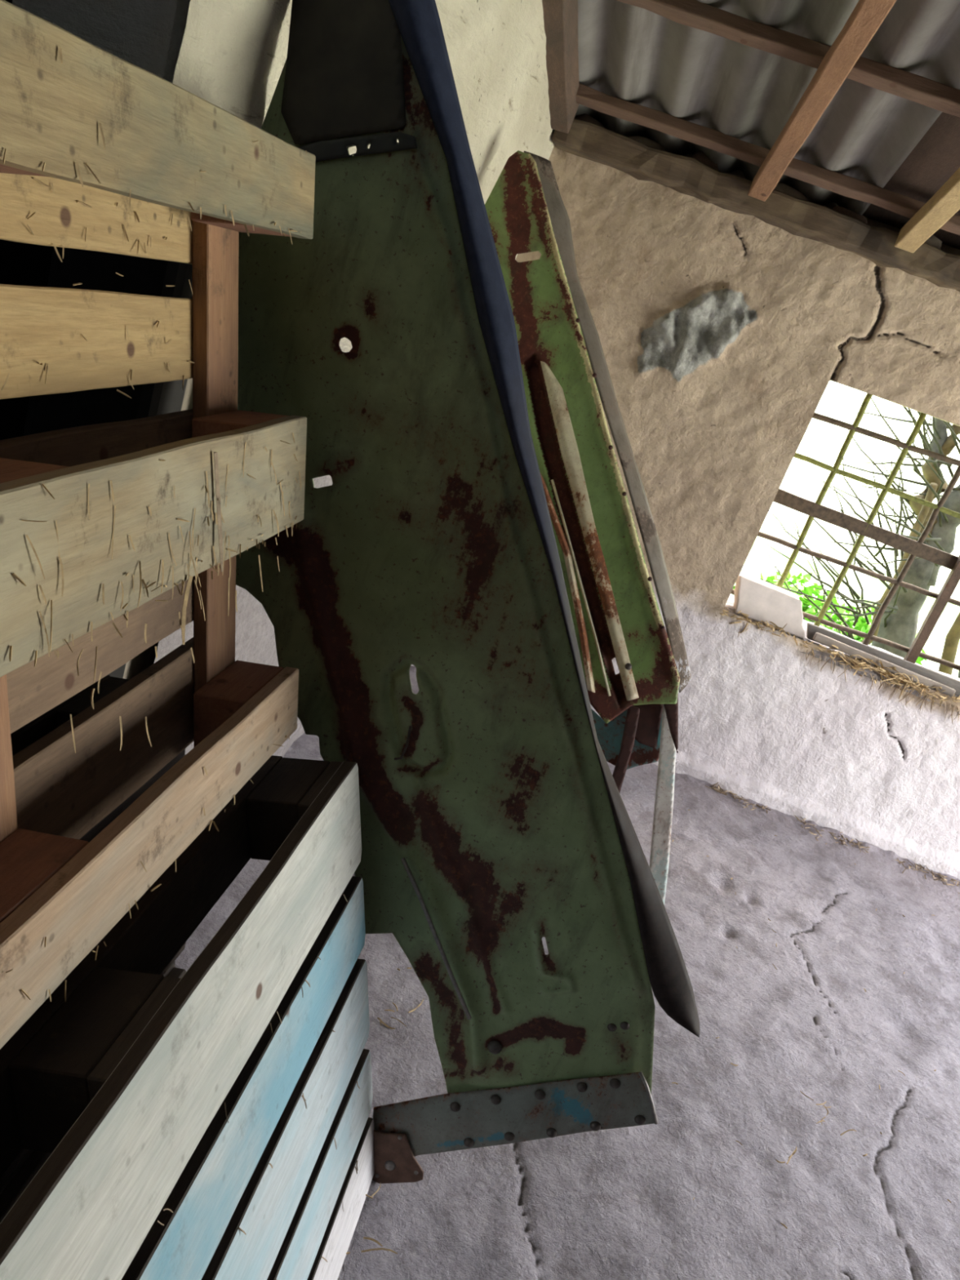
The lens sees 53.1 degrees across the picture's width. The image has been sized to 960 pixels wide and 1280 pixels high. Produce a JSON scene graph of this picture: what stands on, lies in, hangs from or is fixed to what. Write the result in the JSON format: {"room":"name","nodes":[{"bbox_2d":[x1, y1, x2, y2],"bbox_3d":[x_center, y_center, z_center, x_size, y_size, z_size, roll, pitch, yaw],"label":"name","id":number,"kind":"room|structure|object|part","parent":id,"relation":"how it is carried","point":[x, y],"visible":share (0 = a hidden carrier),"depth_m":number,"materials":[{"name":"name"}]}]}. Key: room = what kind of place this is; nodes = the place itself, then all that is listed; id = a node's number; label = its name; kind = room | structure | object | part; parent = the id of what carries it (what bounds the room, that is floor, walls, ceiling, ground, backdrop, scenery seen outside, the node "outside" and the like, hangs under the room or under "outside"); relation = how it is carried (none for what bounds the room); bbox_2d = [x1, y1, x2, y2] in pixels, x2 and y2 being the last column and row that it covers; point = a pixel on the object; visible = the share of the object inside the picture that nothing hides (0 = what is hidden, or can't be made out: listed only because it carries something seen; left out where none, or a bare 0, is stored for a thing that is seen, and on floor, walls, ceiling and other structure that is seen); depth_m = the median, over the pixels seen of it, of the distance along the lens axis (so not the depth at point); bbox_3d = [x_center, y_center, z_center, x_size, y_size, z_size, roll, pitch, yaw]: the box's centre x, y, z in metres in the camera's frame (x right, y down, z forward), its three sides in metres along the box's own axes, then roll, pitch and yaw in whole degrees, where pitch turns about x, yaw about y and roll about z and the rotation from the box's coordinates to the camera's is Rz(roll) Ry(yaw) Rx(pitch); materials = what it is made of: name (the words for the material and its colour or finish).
{"room":"farm shed","nodes":[
{"label":"farm shed","id":0,"kind":"room"},
{"bbox_2d":[0,0,53,439],"bbox_3d":[-1.545,-0.985,0.514,0.150,3.400,6.200,21,20,4],"label":"wall","id":1,"kind":"structure","parent":0,"point":[22,264],"depth_m":2.76,"materials":[{"name":"paint"}]},
{"bbox_2d":[12,0,554,757],"bbox_3d":[-0.272,-0.855,2.314,0.307,2.731,2.390,21,20,4],"label":"wall","id":2,"kind":"structure","parent":0,"point":[231,55],"depth_m":1.41,"materials":[{"name":"paint"}]},
{"bbox_2d":[175,666,959,1279],"bbox_3d":[0.730,1.634,1.061,6.200,0.244,6.460,21,20,4],"label":"floor","id":3,"kind":"structure","parent":0,"point":[614,1203],"depth_m":2.18,"materials":[{"name":"grey concrete"}]},
{"bbox_2d":[0,675,186,1222],"bbox_3d":[-0.666,0.620,1.047,0.327,0.813,1.202,21,20,4],"label":"pallet","id":4,"kind":"object","parent":3,"relation":"on","point":[18,1175],"visible":0.06,"depth_m":1.32,"materials":[{"name":"brown wood"}]},
{"bbox_2d":[0,0,315,1048],"bbox_3d":[-0.417,-0.066,0.798,0.340,0.813,1.201,21,20,4],"label":"wooden crate","id":5,"kind":"object","parent":4,"relation":"on","point":[117,537],"visible":1,"depth_m":0.99,"materials":[{"name":"yellow wood"}]},
{"bbox_2d":[0,755,373,1279],"bbox_3d":[-0.365,0.744,1.051,0.395,0.808,1.202,21,20,4],"label":"wooden crate","id":6,"kind":"object","parent":3,"relation":"on","point":[212,1122],"visible":0.99,"depth_m":1.09,"materials":[{"name":"white painted wood"},{"name":"light blue painted wood"},{"name":"dark wood"}]},
{"bbox_2d":[235,0,699,1183],"bbox_3d":[-0.018,0.064,1.475,1.112,1.870,0.134,23,21,9],"label":"panel","id":7,"kind":"object","parent":3,"relation":"on","point":[495,821],"visible":0.97,"depth_m":1.48,"materials":[{"name":"green paint"}]},
{"bbox_3d":[-0.149,0.921,1.699,0.114,0.120,0.012,21,20,4],"label":"foot plate","id":8,"kind":"part","parent":7,"relation":"part of","materials":[{"name":"brown metal"}]},
{"bbox_3d":[-0.071,0.495,1.585,0.203,0.235,0.007,23,20,8],"label":"ridge rod","id":9,"kind":"part","parent":7,"relation":"part of","materials":[{"name":"metal"}]},
{"bbox_2d":[484,150,691,905],"bbox_3d":[0.271,-0.198,2.517,1.233,1.816,0.248,32,23,30],"label":"panel","id":10,"kind":"object","parent":3,"relation":"on","point":[615,610],"visible":0.87,"depth_m":2.48,"materials":[{"name":"green paint"}]},
{"bbox_3d":[0.388,0.236,2.500,0.217,0.199,0.063,18,20,-5],"label":"plate","id":11,"kind":"part","parent":10,"relation":"part of","materials":[{"name":"green paint"}]},
{"bbox_3d":[0.471,0.504,2.506,0.037,0.652,0.281,-1,28,-43],"label":"pale leg","id":12,"kind":"part","parent":10,"relation":"part of","materials":[{"name":"paint"}]},
{"bbox_2d":[346,809,951,1254],"bbox_3d":[0.644,0.979,2.382,2.386,0.029,2.486,21,20,4],"label":"straw","id":13,"kind":"object","parent":3,"relation":"on","point":[398,969],"visible":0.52,"depth_m":2.07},
{"bbox_2d":[705,782,959,893],"bbox_3d":[1.532,0.817,3.584,1.451,0.046,0.166,21,20,4],"label":"straw","id":14,"kind":"object","parent":3,"relation":"on","point":[719,790],"depth_m":3.62,"materials":[{"name":"grey plant"}]},
{"bbox_2d":[410,144,959,879],"bbox_3d":[1.474,-0.277,3.526,3.600,1.980,0.420,21,20,4],"label":"wall","id":15,"kind":"structure","parent":0,"point":[723,333],"depth_m":3.37,"materials":[{"name":"paint"}]},
{"bbox_2d":[551,118,959,292],"bbox_3d":[1.859,-1.027,3.018,3.460,0.122,0.144,21,20,4],"label":"wall plate","id":16,"kind":"object","parent":15,"relation":"on","point":[688,175],"visible":0.9,"depth_m":3.03,"materials":[{"name":"brown wood"}]},
{"bbox_2d":[542,0,578,133],"bbox_3d":[0.162,-1.634,2.058,0.065,0.664,1.927,22,20,5],"label":"rafter","id":17,"kind":"object","parent":16,"relation":"on","point":[560,16],"visible":0.99,"depth_m":2.67,"materials":[{"name":"brown wood"}]},
{"bbox_2d":[573,113,603,127],"bbox_3d":[0.359,-1.686,3.164,0.123,0.068,0.107,14,21,-16],"label":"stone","id":18,"kind":"object","parent":16,"relation":"on","point":[584,117],"visible":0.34,"depth_m":3.12,"materials":[{"name":"brown stone"}]},
{"bbox_2d":[626,135,666,151],"bbox_3d":[0.539,-1.613,3.146,0.157,0.058,0.096,27,21,18],"label":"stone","id":19,"kind":"object","parent":16,"relation":"on","point":[644,140],"visible":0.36,"depth_m":3.11,"materials":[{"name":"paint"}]},
{"bbox_2d":[773,182,809,201],"bbox_3d":[0.990,-1.440,3.114,0.164,0.066,0.104,21,20,4],"label":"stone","id":20,"kind":"object","parent":16,"relation":"on","point":[781,187],"visible":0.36,"depth_m":3.08,"materials":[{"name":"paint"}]},
{"bbox_2d":[747,0,896,201],"bbox_3d":[0.837,-1.348,1.860,0.064,0.716,2.218,20,20,1],"label":"rafter","id":21,"kind":"object","parent":16,"relation":"on","point":[867,16],"visible":1,"depth_m":2.35,"materials":[{"name":"brown wood"}]},
{"bbox_2d":[575,83,959,235],"bbox_3d":[1.848,-1.085,2.851,3.500,0.052,0.062,21,20,4],"label":"batten","id":22,"kind":"object","parent":21,"relation":"on","point":[835,182],"visible":0.8,"depth_m":2.91,"materials":[{"name":"brown wood"}]},
{"bbox_2d":[615,0,959,117],"bbox_3d":[1.803,-1.065,2.300,3.500,0.052,0.062,21,20,4],"label":"batten","id":23,"kind":"object","parent":21,"relation":"on","point":[695,14],"visible":0.89,"depth_m":2.35,"materials":[{"name":"brown wood"}]},
{"bbox_2d":[574,0,959,215],"bbox_3d":[0.610,-1.575,2.391,1.210,0.524,1.552,21,20,4],"label":"sheet","id":24,"kind":"object","parent":23,"relation":"on","point":[630,53],"visible":0.56,"depth_m":2.64,"materials":[{"name":"grey metal"}]},
{"bbox_2d":[862,111,959,249],"bbox_3d":[2.365,-0.928,2.343,2.510,0.445,1.400,21,20,4],"label":"roof boarding","id":25,"kind":"structure","parent":23,"relation":"on","point":[935,157],"depth_m":2.77,"materials":[{"name":"brown wood"}]},
{"bbox_2d":[832,205,867,223],"bbox_3d":[1.187,-1.365,3.103,0.127,0.051,0.098,15,21,-14],"label":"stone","id":26,"kind":"object","parent":16,"relation":"on","point":[842,210],"visible":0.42,"depth_m":3.06,"materials":[{"name":"brown stone"}]},
{"bbox_2d":[898,232,942,249],"bbox_3d":[1.413,-1.278,3.087,0.155,0.078,0.102,21,20,4],"label":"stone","id":27,"kind":"object","parent":16,"relation":"on","point":[932,240],"visible":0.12,"depth_m":3.05,"materials":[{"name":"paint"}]},
{"bbox_2d":[894,167,959,253],"bbox_3d":[1.245,-1.190,1.833,0.066,0.715,2.215,21,20,3],"label":"rafter","id":28,"kind":"object","parent":16,"relation":"on","point":[944,203],"visible":1,"depth_m":2.74,"materials":[{"name":"brown wood"}]},
{"bbox_2d":[733,571,804,638],"bbox_3d":[1.087,-0.134,3.602,0.316,0.146,0.105,21,20,4],"label":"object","id":29,"kind":"object","parent":15,"relation":"on","point":[762,600],"visible":0.91,"depth_m":3.56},
{"bbox_2d":[720,606,959,724],"bbox_3d":[1.391,0.092,3.516,1.084,0.110,0.204,21,20,4],"label":"straw","id":30,"kind":"object","parent":15,"relation":"on","point":[858,664],"visible":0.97,"depth_m":3.50,"materials":[{"name":"beige plant"}]},
{"bbox_3d":[1.406,0.046,3.671,1.052,0.044,0.370,21,20,4],"label":"sill","id":31,"kind":"part","parent":15,"relation":"part of","materials":[{"name":"white paint"}]},
{"bbox_2d":[730,393,959,671],"bbox_3d":[1.522,-0.378,3.525,1.055,0.956,0.048,21,20,4],"label":"window","id":32,"kind":"structure","parent":15,"relation":"in","point":[815,509],"depth_m":3.54,"materials":[{"name":"brown metal"}]},
{"bbox_3d":[1.517,-0.372,3.541,1.023,0.062,0.025,21,20,4],"label":"rail","id":33,"kind":"part","parent":32,"relation":"part of","materials":[{"name":"brown metal"}]},
{"bbox_2d":[806,622,959,695],"bbox_3d":[1.551,0.092,3.557,0.733,0.057,0.022,21,20,4],"label":"board","id":34,"kind":"object","parent":15,"relation":"on","point":[811,629],"visible":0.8,"depth_m":3.55,"materials":[{"name":"grey wood"}]},
{"bbox_2d":[813,631,955,697],"bbox_3d":[1.483,0.090,3.526,0.541,0.046,0.022,21,20,5],"label":"pale lath","id":35,"kind":"object","parent":15,"relation":"on","point":[825,640],"visible":0.97,"depth_m":3.52,"materials":[{"name":"grey wood"}]},
{"bbox_2d":[598,120,959,254],"bbox_3d":[0.549,-0.827,3.618,3.770,2.300,0.250,21,20,4],"label":"wall","id":36,"kind":"structure","parent":0,"point":[945,248],"depth_m":3.16,"materials":[{"name":"paint"}]},
{"bbox_2d":[733,526,959,677],"bbox_3d":[5.531,0.941,7.717,70.000,0.001,8.130,21,20,4],"label":"ground","id":37,"kind":"structure","parent":0,"point":[756,562],"depth_m":10.02,"materials":[{"name":"white"}]},
{"bbox_2d":[733,571,934,665],"bbox_3d":[1.913,-0.001,6.014,1.852,0.919,0.900,21,20,4],"label":"shrub","id":38,"kind":"object","parent":37,"relation":"on","point":[861,625],"visible":0.05,"depth_m":5.83,"materials":[{"name":"green plant"}]},
{"bbox_2d":[741,397,959,678],"bbox_3d":[2.510,-0.645,4.826,2.073,3.142,1.321,21,20,4],"label":"tree","id":39,"kind":"object","parent":37,"relation":"on","point":[898,624],"visible":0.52,"depth_m":4.90,"materials":[{"name":"grey plant"}]},
{"bbox_3d":[2.043,-0.029,4.967,0.214,1.611,0.111,18,20,-4],"label":"stem","id":40,"kind":"part","parent":39,"relation":"part of","materials":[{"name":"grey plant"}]},
{"bbox_3d":[2.206,0.149,5.190,0.418,1.293,0.264,21,20,4],"label":"stem","id":41,"kind":"part","parent":39,"relation":"part of","materials":[{"name":"grey plant"}]},
{"bbox_3d":[2.297,-0.652,4.958,0.242,0.566,0.159,35,25,35],"label":"stem","id":42,"kind":"part","parent":39,"relation":"part of","materials":[{"name":"yellow plant"}]},
{"bbox_3d":[2.336,-1.214,4.844,0.262,0.676,0.129,21,20,4],"label":"stem","id":43,"kind":"part","parent":39,"relation":"part of","materials":[{"name":"grey plant"}]},
{"bbox_3d":[2.514,-0.880,4.842,0.202,1.326,0.261,21,20,4],"label":"stem","id":44,"kind":"part","parent":39,"relation":"part of","materials":[{"name":"grey plant"}]},
{"bbox_3d":[2.443,-1.151,4.840,0.128,0.683,0.154,21,20,4],"label":"stem","id":45,"kind":"part","parent":39,"relation":"part of","materials":[{"name":"yellow plant"}]},
{"bbox_3d":[2.501,-0.173,4.889,0.370,2.219,0.117,21,20,4],"label":"stem","id":46,"kind":"part","parent":39,"relation":"part of","materials":[{"name":"yellow plant"}]},
{"bbox_2d":[761,380,959,599],"bbox_3d":[6.537,-11.010,33.646,120.000,3.750,48.000,21,20,4],"label":"sky","id":47,"kind":"structure","parent":0,"point":[820,442],"depth_m":17.89,"materials":[{"name":"white"}]}
]}

